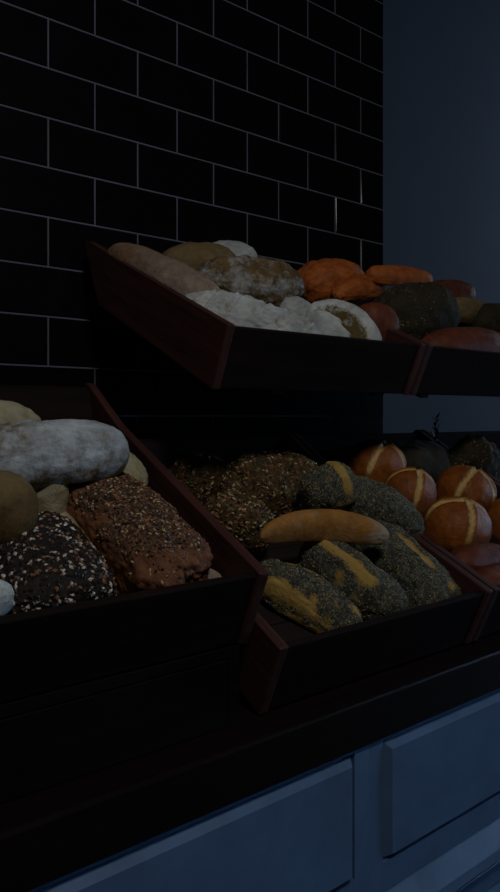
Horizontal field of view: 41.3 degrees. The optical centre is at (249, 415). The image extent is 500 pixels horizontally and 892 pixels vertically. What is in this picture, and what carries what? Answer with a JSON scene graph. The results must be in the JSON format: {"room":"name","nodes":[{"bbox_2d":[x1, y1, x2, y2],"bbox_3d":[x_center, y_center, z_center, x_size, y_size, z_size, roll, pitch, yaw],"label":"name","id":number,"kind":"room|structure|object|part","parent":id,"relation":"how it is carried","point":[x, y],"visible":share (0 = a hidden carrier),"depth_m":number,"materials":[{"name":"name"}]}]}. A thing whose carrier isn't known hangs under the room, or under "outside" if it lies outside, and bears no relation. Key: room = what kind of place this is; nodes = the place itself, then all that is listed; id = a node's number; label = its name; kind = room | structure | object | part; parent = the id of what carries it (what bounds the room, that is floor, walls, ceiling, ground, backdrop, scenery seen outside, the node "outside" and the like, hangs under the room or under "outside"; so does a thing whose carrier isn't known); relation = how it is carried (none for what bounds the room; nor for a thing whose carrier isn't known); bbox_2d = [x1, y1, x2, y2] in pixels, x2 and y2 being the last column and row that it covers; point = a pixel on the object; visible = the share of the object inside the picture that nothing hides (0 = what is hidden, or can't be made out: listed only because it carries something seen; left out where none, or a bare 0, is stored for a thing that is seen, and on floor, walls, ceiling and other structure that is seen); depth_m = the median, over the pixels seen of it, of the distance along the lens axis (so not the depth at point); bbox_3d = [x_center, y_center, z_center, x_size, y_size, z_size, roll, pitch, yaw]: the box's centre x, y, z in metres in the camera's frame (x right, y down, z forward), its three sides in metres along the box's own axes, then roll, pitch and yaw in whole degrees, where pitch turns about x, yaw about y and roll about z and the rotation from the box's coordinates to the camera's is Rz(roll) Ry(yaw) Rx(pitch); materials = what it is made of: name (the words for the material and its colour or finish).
{"room":"food shop","nodes":[
{"label":"food shop","id":0,"kind":"room"},
{"bbox_2d":[0,0,382,438],"bbox_3d":[-0.895,-1.200,1.065,3.093,5.000,0.161,0,0,-37],"label":"wall","id":1,"kind":"structure","parent":0,"point":[159,126],"depth_m":1.50,"materials":[{"name":"black tile"}]},
{"bbox_3d":[-0.099,-0.118,1.261,0.024,0.165,0.482,0,0,-37],"label":"bracket","id":2,"kind":"object","parent":1,"relation":"attached to","visible":0},
{"bbox_2d":[85,241,425,394],"bbox_3d":[-0.006,-0.195,1.270,0.440,0.312,0.501,0,0,-37],"label":"crate","id":3,"kind":"object","parent":2,"relation":"on","point":[219,353],"visible":0.73,"depth_m":1.07,"materials":[{"name":"red wood"}]},
{"bbox_3d":[-0.187,-0.197,1.156,0.014,0.104,0.547,0,24,-37],"label":"panel","id":4,"kind":"part","parent":3,"relation":"part of","materials":[{"name":"red wood"}]},
{"bbox_2d":[107,243,219,295],"bbox_3d":[-0.165,-0.254,1.221,0.274,0.157,0.084,0,0,36],"label":"ciabatta","id":5,"kind":"object","parent":3,"relation":"in","point":[184,279],"visible":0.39,"depth_m":1.17,"materials":[{"name":"beige food"}]},
{"bbox_2d":[162,242,235,270],"bbox_3d":[-0.104,-0.309,1.346,0.167,0.087,0.100,0,0,-27],"label":"loaf","id":6,"kind":"object","parent":3,"relation":"in","point":[195,255],"visible":0.38,"depth_m":1.30,"materials":[{"name":"beige food"}]},
{"bbox_2d":[213,240,257,256],"bbox_3d":[-0.041,-0.335,1.405,0.117,0.078,0.092,0,0,-24],"label":"loaf","id":7,"kind":"object","parent":6,"relation":"on","point":[238,248],"visible":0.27,"depth_m":1.37,"materials":[{"name":"white food"}]},
{"bbox_2d":[198,255,304,306],"bbox_3d":[0.002,-0.256,1.278,0.230,0.110,0.111,0,0,-26],"label":"loaf","id":8,"kind":"object","parent":3,"relation":"in","point":[271,281],"visible":0.63,"depth_m":1.23,"materials":[{"name":"brown food"}]},
{"bbox_2d":[185,289,324,334],"bbox_3d":[0.010,-0.153,1.137,0.272,0.117,0.105,0,0,-21],"label":"loaf","id":9,"kind":"object","parent":3,"relation":"in","point":[238,309],"visible":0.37,"depth_m":1.09,"materials":[{"name":"white food"}]},
{"bbox_2d":[279,296,310,315],"bbox_3d":[0.083,-0.194,1.253,0.071,0.063,0.062,0,0,-21],"label":"roll","id":10,"kind":"object","parent":3,"relation":"in","point":[296,304],"visible":0.36,"depth_m":1.23,"materials":[{"name":"white food"}]},
{"bbox_3d":[0.128,-0.086,1.091,0.411,0.095,0.010,0,24,-37],"label":"panel","id":11,"kind":"part","parent":3,"relation":"part of","materials":[{"name":"brown wood"}]},
{"bbox_2d":[304,299,381,340],"bbox_3d":[0.165,-0.148,1.237,0.125,0.145,0.169,0,0,-44],"label":"roll","id":12,"kind":"object","parent":3,"relation":"in","point":[334,317],"visible":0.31,"depth_m":1.19,"materials":[{"name":"white food"}]},
{"bbox_3d":[0.153,-0.197,1.412,0.014,0.104,0.547,0,24,-37],"label":"panel","id":13,"kind":"part","parent":3,"relation":"part of","materials":[{"name":"red wood"}]},
{"bbox_2d":[359,302,399,340],"bbox_3d":[0.239,-0.180,1.292,0.104,0.082,0.084,0,0,-23],"label":"roll","id":14,"kind":"object","parent":3,"relation":"in","point":[383,315],"visible":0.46,"depth_m":1.26,"materials":[{"name":"brown food"}]},
{"bbox_2d":[349,298,499,396],"bbox_3d":[0.349,-0.195,1.538,0.440,0.312,0.501,0,0,-37],"label":"crate","id":15,"kind":"object","parent":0,"point":[441,370],"visible":0.23,"depth_m":1.29,"materials":[{"name":"red wood"}]},
{"bbox_2d":[297,258,364,302],"bbox_3d":[0.179,-0.296,1.471,0.178,0.108,0.123,0,0,-40],"label":"roll","id":16,"kind":"object","parent":15,"relation":"in","point":[319,277],"visible":0.59,"depth_m":1.42,"materials":[{"name":"orange food"}]},
{"bbox_2d":[331,274,388,301],"bbox_3d":[0.239,-0.278,1.453,0.170,0.077,0.065,0,0,-39],"label":"roll","id":17,"kind":"object","parent":15,"relation":"in","point":[360,287],"visible":0.82,"depth_m":1.41,"materials":[{"name":"orange food"}]},
{"bbox_3d":[0.227,-0.278,1.699,0.411,0.132,0.064,0,0,-37],"label":"panel","id":18,"kind":"part","parent":15,"relation":"part of","materials":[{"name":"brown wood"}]},
{"bbox_3d":[0.168,-0.197,1.424,0.014,0.104,0.547,0,24,-37],"label":"panel","id":19,"kind":"part","parent":15,"relation":"part of","materials":[{"name":"red wood"}]},
{"bbox_2d":[372,282,460,339],"bbox_3d":[0.351,-0.216,1.430,0.255,0.142,0.140,0,0,-41],"label":"loaf","id":20,"kind":"object","parent":15,"relation":"in","point":[421,309],"visible":0.64,"depth_m":1.36,"materials":[{"name":"food"}]},
{"bbox_2d":[365,265,432,285],"bbox_3d":[0.336,-0.313,1.496,0.199,0.056,0.065,0,0,-34],"label":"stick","id":21,"kind":"object","parent":20,"relation":"on","point":[391,275],"visible":0.8,"depth_m":1.45,"materials":[{"name":"orange food"}]},
{"bbox_2d":[433,280,475,298],"bbox_3d":[0.506,-0.313,1.693,0.177,0.076,0.082,0,0,-32],"label":"roll","id":22,"kind":"object","parent":15,"relation":"in","point":[458,288],"visible":0.38,"depth_m":1.66,"materials":[{"name":"brown food"}]},
{"bbox_3d":[0.483,-0.086,1.359,0.411,0.095,0.010,0,24,-37],"label":"panel","id":23,"kind":"part","parent":15,"relation":"part of","materials":[{"name":"brown wood"}]},
{"bbox_2d":[421,327,499,351],"bbox_3d":[0.453,-0.148,1.396,0.273,0.085,0.092,0,0,-34],"label":"roll","id":24,"kind":"object","parent":15,"relation":"in","point":[473,338],"visible":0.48,"depth_m":1.34,"materials":[{"name":"brown food"}]},
{"bbox_3d":[0.508,-0.197,1.680,0.014,0.104,0.547,0,24,-37],"label":"panel","id":25,"kind":"part","parent":15,"relation":"part of","materials":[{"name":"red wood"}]},
{"bbox_2d":[454,297,484,323],"bbox_3d":[0.527,-0.255,1.617,0.171,0.068,0.074,0,0,-30],"label":"roll","id":26,"kind":"object","parent":15,"relation":"in","point":[469,307],"visible":0.34,"depth_m":1.58,"materials":[{"name":"beige food"}]},
{"bbox_2d":[469,303,499,332],"bbox_3d":[0.600,-0.235,1.631,0.158,0.084,0.087,0,0,-32],"label":"roll","id":27,"kind":"object","parent":15,"relation":"in","point":[487,316],"visible":0.62,"depth_m":1.58,"materials":[{"name":"green food"}]},
{"bbox_2d":[383,0,499,432],"bbox_3d":[0.934,-1.200,4.410,10.200,5.000,0.100,0,0,-37],"label":"wall","id":28,"kind":"structure","parent":0,"point":[441,58],"depth_m":4.67,"materials":[{"name":"blue paint"}]},
{"bbox_3d":[2.468,1.325,2.374,10.200,0.050,5.200,0,0,-37],"label":"floor","id":29,"kind":"structure","parent":0,"visible":0},
{"bbox_2d":[28,745,368,891],"bbox_3d":[-0.286,0.861,0.940,0.602,0.876,0.702,0,0,-37],"label":"base cabinet","id":30,"kind":"object","parent":29,"relation":"on","point":[308,831],"visible":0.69,"depth_m":0.75,"materials":[{"name":"blue paint"}]},
{"bbox_2d":[0,631,499,891],"bbox_3d":[-0.111,0.391,1.102,3.750,0.060,0.723,0,0,-37],"label":"countertop","id":31,"kind":"structure","parent":30,"relation":"on","point":[47,835],"depth_m":0.71,"materials":[{"name":"brown wood"}]},
{"bbox_2d":[239,646,457,713],"bbox_3d":[0.062,0.282,1.061,0.386,0.157,0.358,0,0,-37],"label":"stand","id":32,"kind":"object","parent":31,"relation":"on","point":[242,698],"visible":0.07,"depth_m":0.83,"materials":[{"name":"black wood"}]},
{"bbox_2d":[139,432,492,714],"bbox_3d":[0.054,0.196,1.091,0.425,0.325,0.498,0,0,-37],"label":"crate","id":33,"kind":"object","parent":32,"relation":"on","point":[282,661],"visible":0.42,"depth_m":0.91,"materials":[{"name":"red wood"}]},
{"bbox_2d":[169,452,225,504],"bbox_3d":[-0.093,0.111,1.189,0.119,0.093,0.106,0,0,-43],"label":"roll","id":34,"kind":"object","parent":33,"relation":"in","point":[202,473],"visible":0.58,"depth_m":1.15,"materials":[{"name":"brown food"}]},
{"bbox_3d":[-0.067,0.113,1.251,0.396,0.144,0.059,0,0,-37],"label":"panel","id":35,"kind":"part","parent":33,"relation":"part of","materials":[{"name":"brown wood"}]},
{"bbox_2d":[203,489,273,551],"bbox_3d":[-0.020,0.161,1.035,0.117,0.096,0.090,0,0,-8],"label":"roll","id":36,"kind":"object","parent":33,"relation":"in","point":[243,515],"visible":0.69,"depth_m":1.00,"materials":[{"name":"brown food"}]},
{"bbox_3d":[-0.120,0.194,0.980,0.014,0.118,0.547,0,24,-37],"label":"panel","id":37,"kind":"part","parent":33,"relation":"part of","materials":[{"name":"red wood"}]},
{"bbox_2d":[220,449,318,518],"bbox_3d":[0.039,0.127,1.200,0.202,0.133,0.147,0,0,-44],"label":"roll","id":38,"kind":"object","parent":33,"relation":"in","point":[272,476],"visible":0.55,"depth_m":1.15,"materials":[{"name":"brown food"}]},
{"bbox_3d":[0.070,0.236,1.069,0.396,0.008,0.404,0,24,-37],"label":"board","id":39,"kind":"part","parent":33,"relation":"part of","materials":[{"name":"brown wood"}]},
{"bbox_2d":[260,558,362,633],"bbox_3d":[0.081,0.260,0.931,0.164,0.113,0.075,0,0,21],"label":"roll","id":40,"kind":"object","parent":33,"relation":"in","point":[296,592],"visible":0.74,"depth_m":0.90,"materials":[{"name":"grey food"}]},
{"bbox_2d":[297,540,408,620],"bbox_3d":[0.150,0.244,0.988,0.165,0.128,0.079,0,0,28],"label":"roll","id":41,"kind":"object","parent":33,"relation":"in","point":[375,592],"visible":0.84,"depth_m":0.96,"materials":[{"name":"food"}]},
{"bbox_2d":[259,509,388,544],"bbox_3d":[0.105,0.168,0.990,0.222,0.060,0.053,0,0,-26],"label":"stick","id":42,"kind":"object","parent":41,"relation":"on","point":[309,524],"visible":1,"depth_m":0.98,"materials":[{"name":"brown food"}]},
{"bbox_3d":[0.188,0.312,0.913,0.396,0.095,0.010,0,24,-37],"label":"panel","id":43,"kind":"part","parent":33,"relation":"part of","materials":[{"name":"brown wood"}]},
{"bbox_2d":[340,475,424,536],"bbox_3d":[0.218,0.163,1.145,0.170,0.124,0.085,0,0,-16],"label":"roll","id":44,"kind":"object","parent":33,"relation":"in","point":[375,500],"visible":0.7,"depth_m":1.11,"materials":[{"name":"grey food"}]},
{"bbox_2d":[298,461,358,508],"bbox_3d":[0.131,0.115,1.108,0.100,0.080,0.078,0,0,-14],"label":"roll","id":45,"kind":"object","parent":44,"relation":"on","point":[333,484],"visible":1,"depth_m":1.08,"materials":[{"name":"food"}]},
{"bbox_3d":[0.208,0.194,1.228,0.014,0.118,0.547,0,24,-37],"label":"panel","id":46,"kind":"part","parent":33,"relation":"part of","materials":[{"name":"red wood"}]},
{"bbox_2d":[350,519,461,608],"bbox_3d":[0.249,0.246,1.075,0.114,0.150,0.188,0,0,-42],"label":"roll","id":47,"kind":"object","parent":33,"relation":"in","point":[423,580],"visible":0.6,"depth_m":1.03,"materials":[{"name":"food"}]},
{"bbox_3d":[-0.290,0.237,0.796,0.425,0.248,0.358,0,0,-37],"label":"stand","id":48,"kind":"object","parent":31,"relation":"on","visible":0},
{"bbox_2d":[0,383,268,702],"bbox_3d":[-0.304,0.106,0.821,0.442,0.325,0.498,0,0,-37],"label":"crate","id":49,"kind":"object","parent":48,"relation":"on","point":[45,649],"visible":0.56,"depth_m":0.70,"materials":[{"name":"red wood"}]},
{"bbox_2d":[0,579,14,615],"bbox_3d":[-0.256,0.161,0.584,0.093,0.042,0.040,0,0,-31],"label":"roll","id":50,"kind":"object","parent":49,"relation":"in","point":[7,594],"visible":1,"depth_m":0.59,"materials":[{"name":"white food"}]},
{"bbox_2d":[0,400,40,423],"bbox_3d":[-0.331,0.017,0.834,0.080,0.075,0.168,0,0,37],"label":"loaf","id":51,"kind":"object","parent":49,"relation":"in","point":[10,411],"visible":0.34,"depth_m":0.83,"materials":[{"name":"beige food"}]},
{"bbox_3d":[-0.425,0.023,0.981,0.413,0.144,0.059,0,0,-37],"label":"panel","id":52,"kind":"part","parent":49,"relation":"part of","materials":[{"name":"brown wood"}]},
{"bbox_2d":[35,484,68,513],"bbox_3d":[-0.248,0.093,0.790,0.062,0.075,0.068,0,0,-24],"label":"roll","id":53,"kind":"object","parent":49,"relation":"in","point":[53,498],"visible":0.32,"depth_m":0.77,"materials":[{"name":"beige food"}]},
{"bbox_2d":[0,510,116,614],"bbox_3d":[-0.218,0.166,0.697,0.126,0.123,0.157,0,0,-42],"label":"loaf","id":54,"kind":"object","parent":49,"relation":"in","point":[53,563],"visible":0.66,"depth_m":0.65,"materials":[{"name":"black food"}]},
{"bbox_2d":[0,470,38,543],"bbox_3d":[-0.263,0.093,0.693,0.080,0.074,0.079,0,0,-45],"label":"roll","id":55,"kind":"object","parent":54,"relation":"on","point":[19,503],"visible":0.94,"depth_m":0.67,"materials":[{"name":"beige food"}]},
{"bbox_2d":[61,512,116,592],"bbox_3d":[-0.216,0.154,0.772,0.053,0.130,0.225,0,0,-41],"label":"loaf","id":56,"kind":"object","parent":49,"relation":"in","point":[64,513],"visible":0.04,"depth_m":0.78,"materials":[{"name":"brown food"}]},
{"bbox_3d":[-0.171,0.221,0.643,0.413,0.095,0.010,0,24,-37],"label":"panel","id":57,"kind":"part","parent":49,"relation":"part of","materials":[{"name":"brown wood"}]},
{"bbox_2d":[124,452,147,485],"bbox_3d":[-0.200,0.082,0.912,0.121,0.084,0.103,0,0,-35],"label":"loaf","id":58,"kind":"object","parent":49,"relation":"in","point":[134,467],"visible":0.12,"depth_m":0.90,"materials":[{"name":"beige food"}]},
{"bbox_2d":[66,471,212,594],"bbox_3d":[-0.144,0.140,0.802,0.231,0.165,0.127,0,0,40],"label":"loaf","id":59,"kind":"object","parent":49,"relation":"in","point":[144,541],"visible":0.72,"depth_m":0.74,"materials":[{"name":"brown food"}]},
{"bbox_2d":[0,419,129,489],"bbox_3d":[-0.247,0.045,0.782,0.225,0.083,0.084,0,0,-37],"label":"floury batard","id":60,"kind":"object","parent":59,"relation":"on","point":[46,453],"visible":0.84,"depth_m":0.76,"materials":[{"name":"white food"}]},
{"bbox_3d":[-0.143,0.104,0.963,0.014,0.118,0.547,0,24,-37],"label":"panel","id":61,"kind":"part","parent":49,"relation":"part of","materials":[{"name":"red wood"}]},
{"bbox_2d":[208,568,221,578],"bbox_3d":[-0.057,0.196,0.784,0.055,0.033,0.040,0,0,-34],"label":"roll","id":62,"kind":"object","parent":49,"relation":"in","point":[212,573],"visible":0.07,"depth_m":0.78,"materials":[{"name":"beige food"}]},
{"bbox_3d":[0.409,0.282,1.323,0.386,0.157,0.358,0,0,-37],"label":"stand","id":63,"kind":"object","parent":31,"relation":"on","visible":0},
{"bbox_2d":[290,430,499,641],"bbox_3d":[0.397,0.196,1.349,0.425,0.325,0.498,0,0,-37],"label":"crate","id":64,"kind":"object","parent":63,"relation":"on","point":[325,448],"visible":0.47,"depth_m":1.42,"materials":[{"name":"red wood"}]},
{"bbox_3d":[0.276,0.113,1.510,0.396,0.144,0.059,0,0,-37],"label":"panel","id":65,"kind":"part","parent":64,"relation":"part of","materials":[{"name":"brown wood"}]},
{"bbox_2d":[346,439,405,483],"bbox_3d":[0.265,0.102,1.395,0.125,0.106,0.119,0,0,-32],"label":"roll","id":66,"kind":"object","parent":64,"relation":"in","point":[376,460],"visible":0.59,"depth_m":1.35,"materials":[{"name":"brown food"}]},
{"bbox_2d":[385,466,436,516],"bbox_3d":[0.318,0.151,1.327,0.104,0.103,0.107,0,0,44],"label":"roll","id":67,"kind":"object","parent":64,"relation":"in","point":[417,486],"visible":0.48,"depth_m":1.29,"materials":[{"name":"brown food"}]},
{"bbox_2d":[387,440,452,483],"bbox_3d":[0.371,0.113,1.504,0.220,0.118,0.135,0,0,-43],"label":"loaf","id":68,"kind":"object","parent":64,"relation":"in","point":[429,456],"visible":0.27,"depth_m":1.45,"materials":[{"name":"grey food"}]},
{"bbox_2d":[431,412,440,443],"bbox_3d":[0.440,0.053,1.568,0.020,0.124,0.022,0,0,-3],"label":"herb sprig","id":69,"kind":"object","parent":68,"relation":"on","point":[437,416],"visible":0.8,"depth_m":1.57,"materials":[{"name":"green plant"}]},
{"bbox_3d":[0.551,0.194,1.486,0.014,0.118,0.547,0,24,-37],"label":"panel","id":70,"kind":"part","parent":64,"relation":"part of","materials":[{"name":"red wood"}]},
{"bbox_2d":[423,496,491,551],"bbox_3d":[0.385,0.202,1.241,0.126,0.105,0.115,0,0,-30],"label":"roll","id":71,"kind":"object","parent":64,"relation":"in","point":[451,522],"visible":0.79,"depth_m":1.20,"materials":[{"name":"brown food"}]},
{"bbox_2d":[436,465,496,512],"bbox_3d":[0.454,0.157,1.403,0.124,0.106,0.119,0,0,-41],"label":"roll","id":72,"kind":"object","parent":64,"relation":"in","point":[458,480],"visible":0.66,"depth_m":1.36,"materials":[{"name":"brown food"}]},
{"bbox_2d":[448,434,499,479],"bbox_3d":[0.517,0.112,1.569,0.209,0.142,0.122,0,0,-15],"label":"bread","id":73,"kind":"object","parent":64,"relation":"in","point":[476,451],"visible":0.48,"depth_m":1.52,"materials":[{"name":"food"}]},
{"bbox_2d":[450,542,499,570],"bbox_3d":[0.414,0.258,1.188,0.152,0.062,0.072,0,0,-30],"label":"roll","id":74,"kind":"object","parent":64,"relation":"in","point":[477,556],"visible":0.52,"depth_m":1.15,"materials":[{"name":"brown food"}]},
{"bbox_2d":[476,563,499,585],"bbox_3d":[0.440,0.283,1.149,0.175,0.056,0.063,0,0,-31],"label":"roll","id":75,"kind":"object","parent":64,"relation":"in","point":[491,573],"visible":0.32,"depth_m":1.11,"materials":[{"name":"brown food"}]},
{"bbox_3d":[0.531,0.312,1.172,0.396,0.095,0.010,0,24,-37],"label":"panel","id":76,"kind":"part","parent":64,"relation":"part of","materials":[{"name":"brown wood"}]},
{"bbox_2d":[488,498,499,538],"bbox_3d":[0.547,0.218,1.386,0.121,0.105,0.114,0,0,-29],"label":"roll","id":77,"kind":"object","parent":64,"relation":"in","point":[494,512],"visible":0.53,"depth_m":1.35,"materials":[{"name":"orange food"}]},
{"bbox_3d":[0.413,0.236,1.328,0.396,0.008,0.404,0,24,-37],"label":"board","id":78,"kind":"part","parent":64,"relation":"part of","materials":[{"name":"brown wood"}]},
{"bbox_2d":[369,688,499,891],"bbox_3d":[0.195,0.861,1.303,0.602,0.876,0.702,0,0,-37],"label":"base cabinet","id":79,"kind":"object","parent":29,"relation":"on","point":[434,782],"visible":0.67,"depth_m":0.94,"materials":[{"name":"blue paint"}]},
{"bbox_3d":[0.396,0.658,1.036,0.600,0.064,0.034,0,0,-37],"label":"moulding","id":80,"kind":"part","parent":79,"relation":"part of","materials":[{"name":"blue paint"}]},
{"bbox_3d":[0.391,0.947,1.042,0.596,0.506,0.018,0,0,-37],"label":"door","id":81,"kind":"part","parent":79,"relation":"part of","materials":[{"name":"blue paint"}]},
{"bbox_3d":[0.753,0.282,1.582,0.386,0.157,0.358,0,0,-37],"label":"stand","id":82,"kind":"object","parent":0,"visible":0},
{"bbox_2d":[421,429,499,482],"bbox_3d":[0.741,0.196,1.608,0.425,0.325,0.498,0,0,-37],"label":"crate","id":83,"kind":"object","parent":82,"relation":"on","point":[448,440],"visible":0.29,"depth_m":1.72,"materials":[{"name":"red wood"}]},
{"bbox_3d":[0.620,0.113,1.769,0.396,0.144,0.059,0,0,-37],"label":"panel","id":84,"kind":"part","parent":83,"relation":"part of","materials":[{"name":"brown wood"}]}
]}

